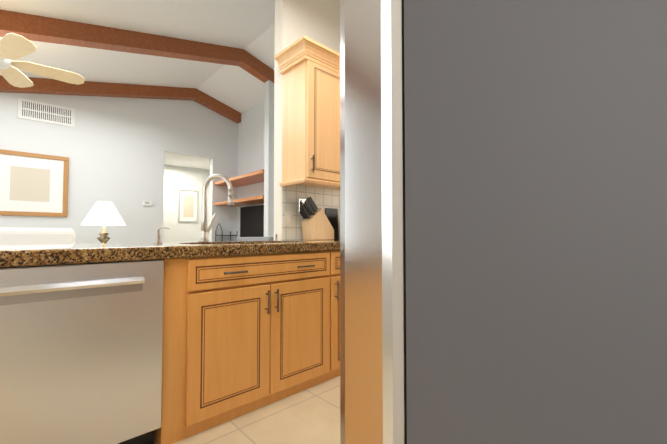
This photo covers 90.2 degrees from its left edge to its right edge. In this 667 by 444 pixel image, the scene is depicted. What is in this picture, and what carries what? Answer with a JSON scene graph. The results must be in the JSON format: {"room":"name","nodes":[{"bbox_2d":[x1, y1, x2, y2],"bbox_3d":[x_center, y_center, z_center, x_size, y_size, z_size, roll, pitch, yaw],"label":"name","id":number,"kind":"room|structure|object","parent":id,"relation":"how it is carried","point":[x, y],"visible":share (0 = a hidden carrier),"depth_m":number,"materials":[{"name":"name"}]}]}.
{"room":"kitchen","nodes":[
{"label":"kitchen","id":0,"kind":"room"},
{"bbox_2d":[0,92,237,243],"bbox_3d":[-3.999,-0.675,4.655,5.650,3.600,0.120,2,-2,-43],"label":"wall","id":1,"kind":"structure","parent":0,"point":[114,149],"depth_m":5.23,"materials":[{"name":"white paint"}]},
{"bbox_2d":[0,149,68,216],"bbox_3d":[-4.076,-0.506,4.473,0.795,0.850,0.030,2,-2,-43],"label":"picture frame","id":2,"kind":"object","parent":1,"relation":"attached to","point":[33,184],"visible":0.98,"depth_m":4.49,"materials":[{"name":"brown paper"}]},
{"bbox_2d":[17,98,74,126],"bbox_3d":[-3.969,-1.512,4.613,0.600,0.270,0.018,2,-2,-43],"label":"air vent","id":3,"kind":"object","parent":1,"relation":"in","point":[44,112],"visible":1,"depth_m":4.60,"materials":[{"name":"white plastic"}]},
{"bbox_2d":[143,200,151,205],"bbox_3d":[-3.041,-0.308,5.434,0.130,0.085,0.026,2,-2,-43],"label":"thermostat","id":4,"kind":"object","parent":1,"relation":"attached to","point":[147,203],"visible":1,"depth_m":5.42,"materials":[{"name":"white plastic"}]},
{"bbox_2d":[0,0,274,112],"bbox_3d":[-2.046,-1.945,2.708,6.200,1.245,8.650,2,-2,-43],"label":"ceiling","id":5,"kind":"structure","parent":0,"point":[248,26],"depth_m":4.04,"materials":[{"name":"white paint"}]},
{"bbox_2d":[0,33,84,87],"bbox_3d":[-3.163,-1.689,3.198,1.236,0.414,1.299,2,-2,-43],"label":"ceiling fan","id":6,"kind":"object","parent":5,"relation":"hanging from","point":[13,46],"visible":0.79,"depth_m":3.32,"materials":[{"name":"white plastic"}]},
{"bbox_2d":[0,75,240,123],"bbox_3d":[-3.901,-1.772,4.597,5.625,1.268,0.140,2,-2,-43],"label":"beam","id":7,"kind":"structure","parent":5,"relation":"attached to","point":[58,87],"depth_m":5.12,"materials":[{"name":"brown wood"}]},
{"bbox_2d":[0,9,273,82],"bbox_3d":[-2.726,-1.807,3.335,5.625,1.278,0.150,2,-2,-43],"label":"beam","id":8,"kind":"structure","parent":5,"relation":"attached to","point":[31,27],"depth_m":3.65,"materials":[{"name":"brown wood"}]},
{"bbox_2d":[163,153,209,241],"bbox_3d":[-3.341,-0.158,6.141,2.840,2.660,1.180,2,-2,-43],"label":"wall","id":9,"kind":"structure","parent":0,"point":[186,172],"depth_m":6.90,"materials":[{"name":"white paint"}]},
{"bbox_2d":[179,189,197,221],"bbox_3d":[-3.071,-0.339,7.050,0.395,0.680,0.022,2,-2,-43],"label":"framed picture","id":10,"kind":"object","parent":9,"relation":"attached to","point":[188,205],"visible":0.98,"depth_m":7.04,"materials":[{"name":"white paper"}]},
{"bbox_2d":[153,376,339,443],"bbox_3d":[-2.046,1.091,2.612,6.200,0.060,8.650,2,-2,-43],"label":"floor","id":11,"kind":"structure","parent":0,"point":[310,415],"depth_m":1.70,"materials":[{"name":"tile"}]},
{"bbox_2d":[0,228,75,244],"bbox_3d":[-3.198,0.570,3.366,0.960,1.030,0.900,2,-2,-43],"label":"sofa","id":12,"kind":"object","parent":11,"relation":"on","point":[20,236],"visible":0.06,"depth_m":3.62,"materials":[{"name":"white fabric"}]},
{"bbox_2d":[0,260,163,443],"bbox_3d":[-1.184,0.599,1.496,0.608,0.852,0.620,2,-2,-43],"label":"dishwasher","id":13,"kind":"object","parent":11,"relation":"on","point":[81,347],"visible":0.92,"depth_m":1.30,"materials":[{"name":"grey metal"}]},
{"bbox_2d":[215,224,237,240],"bbox_3d":[-1.988,0.600,6.161,0.300,1.146,0.280,2,-2,-43],"label":"wine rack","id":14,"kind":"object","parent":11,"relation":"on","point":[222,235],"visible":0.12,"depth_m":6.11,"materials":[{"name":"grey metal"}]},
{"bbox_2d":[161,278,332,441],"bbox_3d":[-0.567,0.745,2.106,0.930,0.600,0.621,2,-2,-43],"label":"base cabinet","id":15,"kind":"object","parent":11,"relation":"on","point":[244,334],"depth_m":1.75,"materials":[{"name":"brown wood"}]},
{"bbox_2d":[237,237,273,240],"bbox_3d":[-0.173,0.621,3.477,1.540,0.935,0.590,2,-2,-43],"label":"buffet","id":16,"kind":"object","parent":11,"relation":"on","point":[252,238],"visible":0.08,"depth_m":2.94,"materials":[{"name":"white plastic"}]},
{"bbox_2d":[277,250,339,377],"bbox_3d":[-0.112,0.631,2.534,0.316,0.856,0.621,2,-2,-43],"label":"base cabinet","id":17,"kind":"object","parent":11,"relation":"on","point":[320,268],"depth_m":2.15,"materials":[{"name":"brown wood"}]},
{"bbox_2d":[0,239,339,267],"bbox_3d":[-0.669,0.258,2.075,3.548,0.260,0.750,2,-2,-43],"label":"countertop","id":18,"kind":"structure","parent":17,"relation":"on","point":[32,255],"depth_m":1.43,"materials":[{"name":"stone"}]},
{"bbox_2d":[154,227,276,242],"bbox_3d":[-0.728,0.086,2.259,0.908,0.095,0.163,2,-2,-43],"label":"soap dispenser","id":19,"kind":"object","parent":18,"relation":"on","point":[157,239],"visible":1,"depth_m":1.94,"materials":[{"name":"silver metal"}]},
{"bbox_2d":[198,174,233,241],"bbox_3d":[-0.791,-0.094,2.216,0.161,0.453,0.266,2,-2,-43],"label":"faucet","id":20,"kind":"object","parent":18,"relation":"on","point":[205,229],"visible":1,"depth_m":2.21,"materials":[{"name":"silver metal"}]},
{"bbox_2d":[299,197,333,239],"bbox_3d":[-0.153,-0.029,2.819,0.335,0.360,0.110,2,-2,-43],"label":"knife block","id":21,"kind":"object","parent":18,"relation":"on","point":[316,224],"visible":0.98,"depth_m":2.76,"materials":[{"name":"brown wood"}]},
{"bbox_2d":[325,208,338,238],"bbox_3d":[-0.016,0.016,3.049,0.160,0.285,0.025,2,-2,-43],"label":"cutting board","id":22,"kind":"object","parent":18,"relation":"on","point":[331,214],"visible":0.67,"depth_m":3.06,"materials":[{"name":"black plastic"}]},
{"bbox_2d":[340,0,666,443],"bbox_3d":[0.892,-0.052,0.630,1.810,2.100,0.894,2,-2,-43],"label":"fridge","id":23,"kind":"object","parent":11,"relation":"on","point":[503,221],"visible":1,"depth_m":0.17,"materials":[{"name":"grey metal"}]},
{"bbox_3d":[-2.801,0.790,4.166,0.640,0.640,0.600,2,-2,-43],"label":"console table","id":24,"kind":"object","parent":11,"relation":"on","visible":0},
{"bbox_2d":[81,201,125,242],"bbox_3d":[-2.880,0.104,4.170,0.470,0.730,0.470,2,-2,-43],"label":"table lamp","id":25,"kind":"object","parent":24,"relation":"on","point":[104,213],"visible":0.67,"depth_m":4.07,"materials":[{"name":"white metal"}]},
{"bbox_3d":[-1.360,0.825,5.583,0.451,0.660,1.390,2,-2,-43],"label":"media cabinet","id":26,"kind":"object","parent":11,"relation":"on","visible":0},
{"bbox_2d":[240,205,263,236],"bbox_3d":[-1.277,0.107,5.677,0.140,0.778,1.220,2,-2,-43],"label":"screen","id":27,"kind":"object","parent":26,"relation":"on","point":[251,221],"visible":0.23,"depth_m":5.78,"materials":[{"name":"black"}]},
{"bbox_2d":[237,101,264,236],"bbox_3d":[-0.634,-0.655,5.275,0.120,3.600,3.800,2,-2,-43],"label":"wall","id":28,"kind":"structure","parent":0,"point":[251,141],"depth_m":6.18,"materials":[{"name":"white paint"}]},
{"bbox_2d":[214,195,263,206],"bbox_3d":[-1.472,-0.346,5.728,0.473,0.050,1.736,2,-2,-43],"label":"shelf","id":29,"kind":"object","parent":28,"relation":"attached to","point":[255,200],"visible":0.75,"depth_m":5.56,"materials":[{"name":"brown wood"}]},
{"bbox_2d":[214,169,263,186],"bbox_3d":[-1.472,-0.733,5.740,0.473,0.055,1.736,2,-2,-43],"label":"shelf","id":30,"kind":"object","parent":28,"relation":"attached to","point":[254,177],"visible":0.75,"depth_m":5.67,"materials":[{"name":"brown wood"}]},
{"bbox_2d":[264,80,273,236],"bbox_3d":[-0.829,-0.497,5.061,0.450,3.269,0.120,2,-2,-43],"label":"wall","id":31,"kind":"structure","parent":0,"point":[269,166],"depth_m":4.91,"materials":[{"name":"white paint"}]},
{"bbox_2d":[274,0,339,239],"bbox_3d":[0.099,-0.719,3.281,1.528,3.600,0.119,2,-2,-43],"label":"wall","id":32,"kind":"structure","parent":0,"point":[318,21],"depth_m":2.82,"materials":[{"name":"white paint"}]},
{"bbox_2d":[279,51,339,189],"bbox_3d":[-0.110,-0.780,2.778,0.540,0.930,0.329,2,-2,-43],"label":"upper cabinet","id":33,"kind":"object","parent":32,"relation":"attached to","point":[309,68],"depth_m":2.58,"materials":[{"name":"brown wood"}]},
{"bbox_3d":[1.485,-0.744,2.488,0.120,3.600,3.170,2,-2,-43],"label":"wall","id":34,"kind":"structure","parent":0,"visible":0},
{"bbox_2d":[282,184,339,239],"bbox_3d":[0.003,-0.073,3.083,1.140,0.464,0.005,2,-2,-43],"label":"tile backsplash","id":35,"kind":"structure","parent":34,"relation":"attached to","point":[322,198],"depth_m":2.79,"materials":[{"name":"beige tile"}]},
{"bbox_2d":[285,211,291,225],"bbox_3d":[-0.366,-0.028,2.729,0.072,0.118,0.008,2,-2,-43],"label":"electrical outlet plate","id":36,"kind":"object","parent":35,"relation":"attached to","point":[288,218],"depth_m":2.72,"materials":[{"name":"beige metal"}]},
{"bbox_2d":[299,199,305,211],"bbox_3d":[-0.263,-0.138,2.826,0.072,0.115,0.012,2,-2,-43],"label":"electrical outlet plate","id":37,"kind":"object","parent":35,"relation":"attached to","point":[301,201],"depth_m":2.81,"materials":[{"name":"white plastic"}]}
]}

